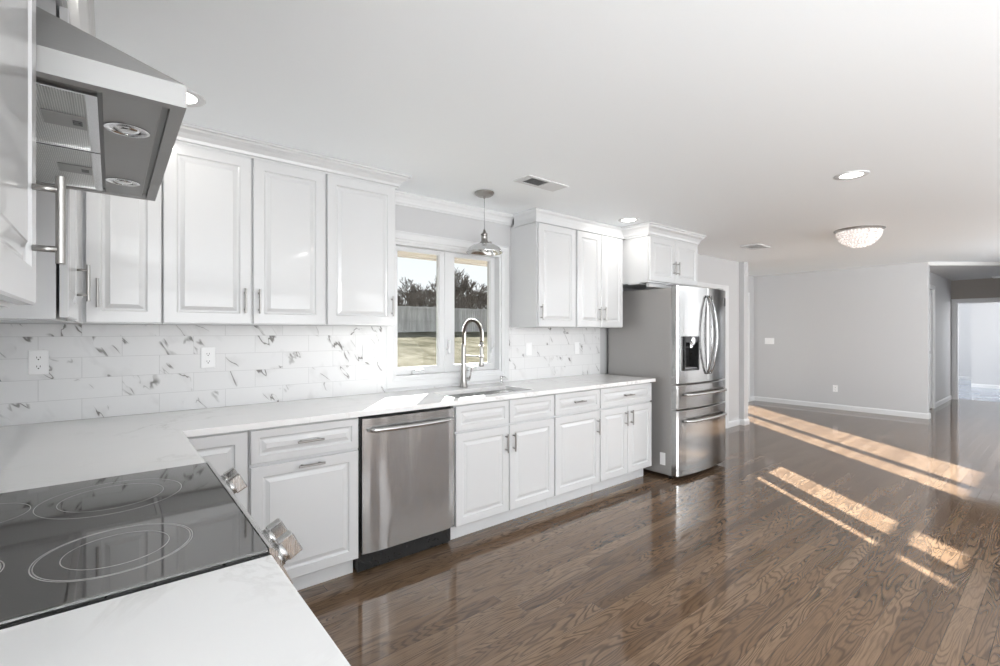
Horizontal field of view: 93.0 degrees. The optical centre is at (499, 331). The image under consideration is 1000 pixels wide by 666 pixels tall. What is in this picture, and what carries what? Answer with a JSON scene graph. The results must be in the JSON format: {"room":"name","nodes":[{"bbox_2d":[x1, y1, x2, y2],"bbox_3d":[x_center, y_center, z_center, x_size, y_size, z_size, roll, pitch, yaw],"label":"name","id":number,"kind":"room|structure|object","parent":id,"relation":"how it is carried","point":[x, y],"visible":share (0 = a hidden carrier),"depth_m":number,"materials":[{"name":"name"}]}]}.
{"room":"kitchen","nodes":[
{"label":"kitchen","id":0,"kind":"room"},
{"bbox_2d":[0,190,738,426],"bbox_3d":[0.510,0.175,4.490,7.515,2.340,0.205,0,0,-39],"label":"wall","id":1,"kind":"structure","parent":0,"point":[712,270],"depth_m":3.93,"materials":[{"name":"grey paint"}]},
{"bbox_2d":[158,142,324,325],"bbox_3d":[-1.401,-0.482,2.616,0.771,0.895,0.374,0,0,-39],"label":"upper cabinet","id":2,"kind":"object","parent":1,"relation":"attached to","point":[243,238],"visible":0.97,"depth_m":2.46,"materials":[{"name":"grey paint"}]},
{"bbox_2d":[0,324,599,425],"bbox_3d":[-0.629,0.198,3.487,4.262,0.464,0.008,0,0,-39],"label":"tile backsplash","id":3,"kind":"structure","parent":1,"relation":"attached to","point":[96,371],"depth_m":2.62,"materials":[{"name":"tile"}]},
{"bbox_2d":[28,350,48,374],"bbox_3d":[-2.160,0.145,2.220,0.070,0.115,0.008,0,0,-39],"label":"wall outlet","id":4,"kind":"object","parent":3,"relation":"attached to","point":[38,360],"visible":1,"depth_m":2.22,"materials":[{"name":"white plastic"}]},
{"bbox_2d":[34,355,42,360],"bbox_3d":[-2.159,0.124,2.218,0.033,0.027,0.003,0,0,-39],"label":"receptacle","id":5,"kind":"object","parent":4,"relation":"attached to","point":[36,357],"depth_m":2.22,"materials":[{"name":"white plastic"}]},
{"bbox_2d":[34,364,42,369],"bbox_3d":[-2.159,0.166,2.218,0.033,0.027,0.003,0,0,-39],"label":"receptacle","id":6,"kind":"object","parent":4,"relation":"attached to","point":[36,366],"depth_m":2.22,"materials":[{"name":"white plastic"}]},
{"bbox_2d":[201,347,214,367],"bbox_3d":[-1.633,0.148,2.652,0.070,0.115,0.008,0,0,-39],"label":"wall outlet","id":7,"kind":"object","parent":3,"relation":"attached to","point":[207,354],"visible":1,"depth_m":2.65,"materials":[{"name":"white plastic"}]},
{"bbox_2d":[526,342,531,355],"bbox_3d":[0.258,0.157,4.203,0.070,0.115,0.009,0,0,-39],"label":"wall switch","id":8,"kind":"object","parent":3,"relation":"attached to","point":[528,345],"visible":1,"depth_m":4.20,"materials":[{"name":"white plastic"}]},
{"bbox_2d":[574,342,578,353],"bbox_3d":[0.749,0.162,4.606,0.070,0.115,0.009,0,0,-39],"label":"wall switch","id":9,"kind":"object","parent":3,"relation":"attached to","point":[576,344],"visible":1,"depth_m":4.60,"materials":[{"name":"white plastic"}]},
{"bbox_2d":[318,174,394,325],"bbox_3d":[-0.929,-0.482,3.003,0.442,0.895,0.374,0,0,-39],"label":"upper cabinet","id":10,"kind":"object","parent":1,"relation":"attached to","point":[359,215],"visible":0.94,"depth_m":2.88,"materials":[{"name":"grey paint"}]},
{"bbox_2d":[384,230,508,390],"bbox_3d":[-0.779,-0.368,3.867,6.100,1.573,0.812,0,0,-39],"label":"window","id":11,"kind":"structure","parent":1,"relation":"attached to","point":[445,372],"depth_m":3.75,"materials":[{"name":"white paint"}]},
{"bbox_2d":[511,222,575,327],"bbox_3d":[0.391,-0.465,4.087,0.463,0.860,0.374,0,0,-39],"label":"upper cabinet","id":12,"kind":"object","parent":1,"relation":"attached to","point":[543,256],"visible":1,"depth_m":3.96,"materials":[{"name":"grey paint"}]},
{"bbox_2d":[513,208,625,239],"bbox_3d":[0.660,-0.938,4.292,1.194,0.111,0.289,0,0,-39],"label":"trim","id":13,"kind":"structure","parent":12,"relation":"attached to","point":[533,215],"depth_m":4.04,"materials":[{"name":"white paint"}]},
{"bbox_2d":[551,230,622,327],"bbox_3d":[0.832,-0.465,4.448,0.669,0.860,0.374,0,0,-39],"label":"upper cabinet","id":14,"kind":"object","parent":1,"relation":"attached to","point":[599,258],"visible":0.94,"depth_m":4.31,"materials":[{"name":"grey paint"}]},
{"bbox_2d":[623,236,697,289],"bbox_3d":[1.524,-0.657,4.847,0.903,0.475,0.636,0,0,-39],"label":"upper cabinet","id":15,"kind":"object","parent":1,"relation":"attached to","point":[649,262],"visible":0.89,"depth_m":4.54,"materials":[{"name":"grey paint"}]},
{"bbox_2d":[621,221,705,245],"bbox_3d":[1.540,-0.938,4.851,1.021,0.111,0.652,0,0,-39],"label":"trim","id":16,"kind":"structure","parent":15,"relation":"attached to","point":[649,228],"depth_m":4.50,"materials":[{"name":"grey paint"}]},
{"bbox_2d":[696,282,728,427],"bbox_3d":[2.662,0.355,6.215,1.320,1.980,0.084,0,0,-39],"label":"door frame","id":17,"kind":"structure","parent":1,"relation":"attached to","point":[700,284],"depth_m":6.57,"materials":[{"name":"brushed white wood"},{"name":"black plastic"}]},
{"bbox_2d":[729,418,748,427],"bbox_3d":[3.292,1.303,7.365,0.630,0.085,1.510,0,0,0],"label":"baseboard","id":18,"kind":"structure","parent":1,"relation":"attached to","point":[736,422],"depth_m":6.78,"materials":[{"name":"white paint"}]},
{"bbox_2d":[94,0,999,264],"bbox_3d":[2.724,-1.095,2.092,7.895,0.200,6.580,0,0,-39],"label":"ceiling","id":19,"kind":"structure","parent":0,"point":[732,123],"depth_m":2.03,"materials":[{"name":"white paint"}]},
{"bbox_2d":[187,89,205,106],"bbox_3d":[-1.354,-0.992,2.006,0.190,0.004,0.190,0,0,-39],"label":"recessed light","id":20,"kind":"object","parent":19,"relation":"in","point":[194,99],"visible":0.37,"depth_m":2.03,"materials":[{"name":"white paint"}]},
{"bbox_2d":[56,0,411,189],"bbox_3d":[-0.600,-0.954,1.810,1.604,0.080,2.560,0,0,-39],"label":"trim","id":21,"kind":"structure","parent":19,"relation":"attached to","point":[82,14],"depth_m":2.50,"materials":[{"name":"grey paint"}]},
{"bbox_2d":[466,190,502,255],"bbox_3d":[-0.112,-0.778,3.400,0.266,0.432,0.266,0,0,-39],"label":"pendant light","id":22,"kind":"object","parent":19,"relation":"hanging from","point":[484,248],"visible":1,"depth_m":3.38,"materials":[{"name":"silver metal"}]},
{"bbox_2d":[480,229,488,242],"bbox_3d":[-0.112,-0.677,3.400,0.068,0.110,0.068,0,0,-39],"label":"socket","id":23,"kind":"object","parent":22,"relation":"attached to","point":[484,239],"depth_m":3.38,"materials":[{"name":"silver metal"}]},
{"bbox_2d":[513,175,568,191],"bbox_3d":[0.279,-0.992,3.184,0.370,0.006,0.150,0,0,-39],"label":"ceiling vent","id":24,"kind":"object","parent":19,"relation":"in","point":[530,180],"visible":1,"depth_m":3.17,"materials":[{"name":"white metal"}]},
{"bbox_2d":[618,217,639,222],"bbox_3d":[1.150,-0.992,4.235,0.190,0.004,0.190,0,0,-39],"label":"recessed light","id":25,"kind":"object","parent":19,"relation":"in","point":[630,219],"visible":1,"depth_m":4.24,"materials":[{"name":"white paint"}]},
{"bbox_2d":[740,243,769,249],"bbox_3d":[2.980,-0.989,5.543,0.320,0.012,0.210,0,0,-39],"label":"ceiling vent","id":26,"kind":"object","parent":19,"relation":"in","point":[757,244],"visible":1,"depth_m":5.53,"materials":[{"name":"white metal"}]},
{"bbox_2d":[833,170,869,179],"bbox_3d":[2.238,-0.992,3.019,0.190,0.004,0.190,0,0,-39],"label":"recessed light","id":27,"kind":"object","parent":19,"relation":"in","point":[849,175],"visible":1,"depth_m":3.02,"materials":[{"name":"white paint"}]},
{"bbox_2d":[833,225,885,247],"bbox_3d":[3.513,-0.904,4.641,0.412,0.179,0.412,0,0,-39],"label":"crystal ceiling light","id":28,"kind":"object","parent":19,"relation":"attached to","point":[866,235],"visible":1,"depth_m":4.54,"materials":[{"name":"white glass"}]},
{"bbox_2d":[298,379,999,665],"bbox_3d":[6.892,1.405,6.171,19.515,0.120,7.600,0,0,-39],"label":"floor","id":29,"kind":"structure","parent":0,"point":[820,536],"depth_m":2.69,"materials":[{"name":"brown wood"}]},
{"bbox_2d":[0,461,302,629],"bbox_3d":[-0.910,0.868,1.050,0.730,0.915,0.794,0,0,-39],"label":"range","id":30,"kind":"object","parent":29,"relation":"on","point":[68,546],"visible":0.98,"depth_m":0.97,"materials":[{"name":"black glass"}]},
{"bbox_2d":[187,430,247,510],"bbox_3d":[-1.485,0.904,2.385,0.274,0.882,0.622,0,0,-39],"label":"base cabinet","id":31,"kind":"object","parent":29,"relation":"on","point":[224,451],"visible":0.16,"depth_m":2.18,"materials":[{"name":"grey paint"}]},
{"bbox_2d":[248,417,357,590],"bbox_3d":[-1.157,0.904,2.631,0.539,0.882,0.658,0,0,-39],"label":"base cabinet","id":32,"kind":"object","parent":29,"relation":"on","point":[305,476],"visible":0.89,"depth_m":2.42,"materials":[{"name":"grey paint"}]},
{"bbox_2d":[353,406,453,572],"bbox_3d":[-0.688,0.906,2.978,0.610,0.866,0.662,0,0,-39],"label":"dishwasher","id":33,"kind":"object","parent":29,"relation":"on","point":[406,459],"visible":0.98,"depth_m":2.73,"materials":[{"name":"silver metal"}]},
{"bbox_2d":[450,394,553,539],"bbox_3d":[-0.121,0.904,3.481,0.891,0.882,0.658,0,0,-39],"label":"base cabinet","id":34,"kind":"object","parent":29,"relation":"on","point":[504,449],"visible":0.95,"depth_m":3.22,"materials":[{"name":"grey paint"}]},
{"bbox_2d":[546,389,600,507],"bbox_3d":[0.430,0.904,3.933,0.528,0.882,0.658,0,0,-39],"label":"base cabinet","id":35,"kind":"object","parent":29,"relation":"on","point":[577,421],"visible":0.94,"depth_m":3.69,"materials":[{"name":"grey paint"}]},
{"bbox_2d":[592,382,651,492],"bbox_3d":[0.922,0.904,4.337,0.736,0.882,0.658,0,0,-39],"label":"base cabinet","id":36,"kind":"object","parent":29,"relation":"on","point":[625,410],"visible":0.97,"depth_m":4.08,"materials":[{"name":"grey paint"}]},
{"bbox_2d":[608,283,726,477],"bbox_3d":[1.735,0.456,4.791,0.910,1.778,0.892,0,0,-39],"label":"refrigerator","id":37,"kind":"object","parent":29,"relation":"on","point":[674,336],"visible":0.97,"depth_m":4.43,"materials":[{"name":"silver metal"}]},
{"bbox_3d":[-1.625,0.904,1.830,0.634,0.882,1.301,0,0,-39],"label":"base cabinet","id":38,"kind":"object","parent":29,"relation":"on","visible":0},
{"bbox_2d":[0,374,655,492],"bbox_3d":[-0.219,0.446,2.982,4.270,0.030,1.308,0,0,-39],"label":"countertop","id":39,"kind":"structure","parent":38,"relation":"on","point":[37,455],"depth_m":2.12,"materials":[{"name":"white stone"}]},
{"bbox_2d":[459,318,483,387],"bbox_3d":[-0.201,0.166,3.590,0.094,0.530,0.282,0,0,-39],"label":"kitchen faucet","id":40,"kind":"object","parent":39,"relation":"on","point":[463,381],"visible":1,"depth_m":3.64,"materials":[{"name":"silver metal"}]},
{"bbox_2d":[445,389,515,397],"bbox_3d":[-0.117,0.560,3.419,0.721,0.196,0.361,0,0,-39],"label":"sink","id":41,"kind":"object","parent":39,"relation":"in","point":[504,390],"visible":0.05,"depth_m":3.61,"materials":[{"name":"silver metal"}]},
{"bbox_2d":[499,376,506,383],"bbox_3d":[0.026,0.399,3.909,0.036,0.064,0.085,0,0,-39],"label":"soap dispenser","id":42,"kind":"object","parent":39,"relation":"on","point":[501,377],"visible":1,"depth_m":3.92,"materials":[{"name":"silver metal"}]},
{"bbox_3d":[-0.234,0.904,0.164,0.670,0.882,1.450,0,0,-39],"label":"base cabinet","id":43,"kind":"object","parent":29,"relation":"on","visible":0},
{"bbox_2d":[0,555,350,665],"bbox_3d":[-0.232,0.446,0.146,0.654,0.030,1.460,0,0,-39],"label":"countertop","id":44,"kind":"structure","parent":43,"relation":"on","point":[249,613],"depth_m":0.68,"materials":[{"name":"white stone"}]},
{"bbox_2d":[739,262,747,418],"bbox_3d":[3.185,0.175,7.257,0.130,2.340,1.120,0,0,-39],"label":"wall","id":45,"kind":"structure","parent":0,"point":[743,266],"depth_m":6.81,"materials":[{"name":"grey paint"}]},
{"bbox_2d":[748,276,753,396],"bbox_3d":[3.952,0.140,8.513,2.650,2.410,0.150,0,0,-39],"label":"wall","id":46,"kind":"structure","parent":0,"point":[750,278],"depth_m":9.16,"materials":[{"name":"grey paint"}]},
{"bbox_2d":[748,293,749,401],"bbox_3d":[4.158,0.303,8.633,1.550,2.085,0.114,0,0,-39],"label":"door frame","id":47,"kind":"structure","parent":46,"relation":"attached to","point":[748,293],"depth_m":9.05,"materials":[{"name":"white paint"}]},
{"bbox_2d":[754,262,929,412],"bbox_3d":[7.308,0.140,6.448,0.120,2.410,7.300,0,0,-39],"label":"wall","id":48,"kind":"structure","parent":0,"point":[863,331],"depth_m":8.06,"materials":[{"name":"grey paint"}]},
{"bbox_2d":[765,338,773,343],"bbox_3d":[5.120,0.185,9.013,0.009,0.115,0.165,0,0,-39],"label":"wall switch","id":49,"kind":"object","parent":48,"relation":"attached to","point":[767,340],"visible":1,"depth_m":9.01,"materials":[{"name":"white plastic"}]},
{"bbox_2d":[833,385,837,391],"bbox_3d":[5.793,0.988,8.193,0.008,0.115,0.070,0,0,-39],"label":"wall outlet","id":50,"kind":"object","parent":48,"relation":"attached to","point":[835,387],"visible":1,"depth_m":8.19,"materials":[{"name":"white plastic"}]},
{"bbox_2d":[750,396,930,418],"bbox_3d":[5.877,1.303,8.366,0.585,0.085,2.578,0,0,-44],"label":"baseboard","id":51,"kind":"structure","parent":48,"relation":"attached to","point":[753,398],"depth_m":8.07,"materials":[{"name":"white paint"}]},
{"bbox_2d":[748,239,999,276],"bbox_3d":[7.019,-1.130,6.211,3.968,0.130,7.500,0,0,-39],"label":"ceiling","id":52,"kind":"structure","parent":0,"point":[984,250],"depth_m":6.94,"materials":[{"name":"white paint"}]},
{"bbox_2d":[930,272,950,407],"bbox_3d":[7.722,0.165,8.482,3.100,2.360,0.120,0,0,-39],"label":"wall","id":53,"kind":"structure","parent":0,"point":[943,285],"depth_m":8.83,"materials":[{"name":"grey paint"}]},
{"bbox_2d":[930,284,935,407],"bbox_3d":[7.263,0.275,8.025,0.910,2.140,0.115,0,0,-39],"label":"door frame","id":54,"kind":"structure","parent":53,"relation":"in","point":[933,287],"depth_m":8.27,"materials":[{"name":"white paint"}]},
{"bbox_2d":[936,395,951,406],"bbox_3d":[8.294,1.303,8.865,1.730,0.085,0.014,0,0,-39],"label":"baseboard","id":55,"kind":"structure","parent":53,"relation":"attached to","point":[946,399],"depth_m":8.84,"materials":[{"name":"white paint"}]},
{"bbox_2d":[928,262,999,279],"bbox_3d":[8.130,-1.102,7.893,3.217,0.185,1.710,0,0,-39],"label":"ceiling","id":56,"kind":"structure","parent":0,"point":[948,270],"depth_m":7.75,"materials":[{"name":"grey paint"}]},
{"bbox_2d":[959,303,970,376],"bbox_3d":[12.854,0.130,13.909,0.120,2.470,3.200,0,0,-39],"label":"wall","id":57,"kind":"structure","parent":0,"point":[964,309],"depth_m":13.42,"materials":[{"name":"grey paint"}]},
{"bbox_2d":[959,376,970,379],"bbox_3d":[12.625,1.323,14.083,0.014,0.085,2.440,0,0,-39],"label":"baseboard","id":58,"kind":"structure","parent":57,"relation":"attached to","point":[960,377],"depth_m":13.42,"materials":[{"name":"white paint"}]},
{"bbox_2d":[951,278,999,298],"bbox_3d":[9.544,-0.790,8.800,0.120,0.438,1.700,0,0,-39],"label":"wall","id":59,"kind":"structure","parent":0,"point":[986,287],"depth_m":9.15,"materials":[{"name":"grey paint"}]},
{"bbox_2d":[971,302,999,384],"bbox_3d":[12.629,0.130,10.400,0.120,2.470,3.260,0,0,-39],"label":"wall","id":60,"kind":"structure","parent":0,"point":[985,317],"depth_m":11.43,"materials":[{"name":"grey paint"}]},
{"bbox_2d":[971,384,999,388],"bbox_3d":[12.546,1.323,10.396,0.014,0.085,3.160,0,0,-39],"label":"baseboard","id":61,"kind":"structure","parent":60,"relation":"attached to","point":[972,385],"depth_m":11.42,"materials":[{"name":"white paint"}]},
{"bbox_3d":[9.506,0.388,8.846,0.120,1.915,1.820,0,0,-39],"label":"wall","id":62,"kind":"structure","parent":0,"visible":0},
{"bbox_2d":[951,297,999,399],"bbox_3d":[9.434,0.355,8.915,0.146,1.980,1.368,0,0,-39],"label":"door frame","id":63,"kind":"structure","parent":62,"relation":"in","point":[955,303],"depth_m":9.36,"materials":[{"name":"white paint"}]},
{"bbox_3d":[-0.296,0.175,-0.372,0.100,2.340,6.400,0,0,-39],"label":"wall","id":64,"kind":"structure","parent":0,"visible":0},
{"bbox_2d":[0,0,65,306],"bbox_3d":[-0.654,-0.482,0.431,0.362,0.895,0.496,0,0,-39],"label":"upper cabinet","id":65,"kind":"object","parent":64,"relation":"attached to","point":[18,186],"visible":1,"depth_m":0.60,"materials":[{"name":"grey paint"}]},
{"bbox_2d":[0,0,89,322],"bbox_3d":[-1.628,-0.482,1.615,0.357,0.895,0.953,0,0,-39],"label":"upper cabinet","id":66,"kind":"object","parent":64,"relation":"attached to","point":[59,294],"visible":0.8,"depth_m":1.33,"materials":[{"name":"grey paint"}]},
{"bbox_2d":[36,6,186,200],"bbox_3d":[-1.001,-0.693,0.984,0.507,0.600,0.780,0,0,-39],"label":"range hood","id":67,"kind":"object","parent":64,"relation":"attached to","point":[108,122],"visible":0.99,"depth_m":0.87,"materials":[{"name":"silver metal"}]},
{"bbox_2d":[105,177,139,186],"bbox_3d":[-1.002,-0.396,1.261,0.072,0.003,0.072,0,0,-34],"label":"lamp","id":68,"kind":"object","parent":67,"relation":"on","point":[120,181],"depth_m":1.25,"materials":[{"name":"silver metal"}]},
{"bbox_2d":[104,122,149,137],"bbox_3d":[-0.736,-0.396,0.936,0.072,0.003,0.072,0,0,-45],"label":"lamp","id":69,"kind":"object","parent":67,"relation":"on","point":[122,129],"depth_m":0.93,"materials":[{"name":"silver metal"}]},
{"bbox_2d":[82,182,161,324],"bbox_3d":[-1.933,-0.482,2.180,0.600,0.895,0.374,0,0,-39],"label":"upper cabinet","id":70,"kind":"object","parent":64,"relation":"attached to","point":[122,236],"visible":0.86,"depth_m":2.16,"materials":[{"name":"grey paint"}]},
{"label":"outside","id":71,"kind":"structure","parent":0,"visible":0},
{"bbox_2d":[397,287,486,308],"bbox_3d":[0.702,-1.345,39.381,49.764,2.600,16.939,0,0,-39],"label":"undergrowth","id":72,"kind":"object","parent":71,"point":[434,299],"visible":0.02,"depth_m":27.82,"materials":[{"name":"plant"}]},
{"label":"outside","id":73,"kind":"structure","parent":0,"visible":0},
{"bbox_2d":[397,332,486,366],"bbox_3d":[-3.839,0.855,37.789,102.000,1.780,56.700,0,0,-39],"label":"lawn","id":74,"kind":"structure","parent":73,"point":[413,348],"depth_m":16.87,"materials":[{"name":"plant"}]},
{"bbox_2d":[397,294,411,305],"bbox_3d":[-7.207,-1.329,34.019,1.715,2.748,2.654,0,0,24],"label":"bare tree","id":75,"kind":"object","parent":74,"relation":"on","point":[398,300],"visible":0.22,"depth_m":33.33,"materials":[{"name":"grey plant"}]},
{"bbox_2d":[397,277,421,302],"bbox_3d":[-8.070,-2.336,41.553,2.854,4.762,3.033,0,0,-23],"label":"bare tree","id":76,"kind":"object","parent":74,"relation":"on","point":[411,286],"visible":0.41,"depth_m":40.99,"materials":[{"name":"grey plant"}]},
{"bbox_2d":[406,289,430,304],"bbox_3d":[-6.422,-1.658,37.090,2.042,3.407,2.170,0,0,-5],"label":"bare tree","id":77,"kind":"object","parent":74,"relation":"on","point":[422,291],"visible":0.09,"depth_m":37.24,"materials":[{"name":"grey plant"}]},
{"bbox_2d":[404,292,435,306],"bbox_3d":[-4.700,-1.206,28.591,1.562,2.504,2.417,0,0,-43],"label":"bare tree","id":78,"kind":"object","parent":74,"relation":"on","point":[414,296],"visible":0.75,"depth_m":28.66,"materials":[{"name":"grey plant"}]},
{"bbox_2d":[415,282,454,306],"bbox_3d":[-6.023,-2.234,43.995,4.333,4.558,2.791,0,0,-6],"label":"bare tree","id":79,"kind":"object","parent":74,"relation":"on","point":[418,286],"visible":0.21,"depth_m":43.46,"materials":[{"name":"grey plant"}]},
{"bbox_2d":[397,306,486,331],"bbox_3d":[-0.623,-0.470,25.992,40.010,1.530,0.060,0,0,-39],"label":"wooden fence","id":80,"kind":"object","parent":74,"relation":"on","point":[409,318],"visible":0.03,"depth_m":23.63,"materials":[{"name":"grey wood"}]},
{"bbox_2d":[426,267,467,301],"bbox_3d":[-3.214,-1.984,29.804,2.585,4.058,2.433,0,0,-40],"label":"bare tree","id":81,"kind":"object","parent":74,"relation":"on","point":[457,290],"visible":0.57,"depth_m":29.92,"materials":[{"name":"grey plant"}]},
{"bbox_2d":[431,291,464,306],"bbox_3d":[-4.211,-1.772,37.034,3.454,3.634,2.225,0,0,-26],"label":"bare tree","id":82,"kind":"object","parent":74,"relation":"on","point":[461,291],"visible":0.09,"depth_m":37.20,"materials":[{"name":"grey plant"}]},
{"bbox_2d":[454,270,486,308],"bbox_3d":[-2.026,-1.979,31.790,3.848,4.048,2.478,0,0,-44],"label":"bare tree","id":83,"kind":"object","parent":74,"relation":"on","point":[464,283],"visible":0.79,"depth_m":31.39,"materials":[{"name":"grey plant"}]},
{"bbox_2d":[458,291,486,308],"bbox_3d":[-1.642,-1.447,33.555,2.882,2.984,1.862,0,0,-45],"label":"bare tree","id":84,"kind":"object","parent":74,"relation":"on","point":[482,293],"visible":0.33,"depth_m":33.59,"materials":[{"name":"grey plant"}]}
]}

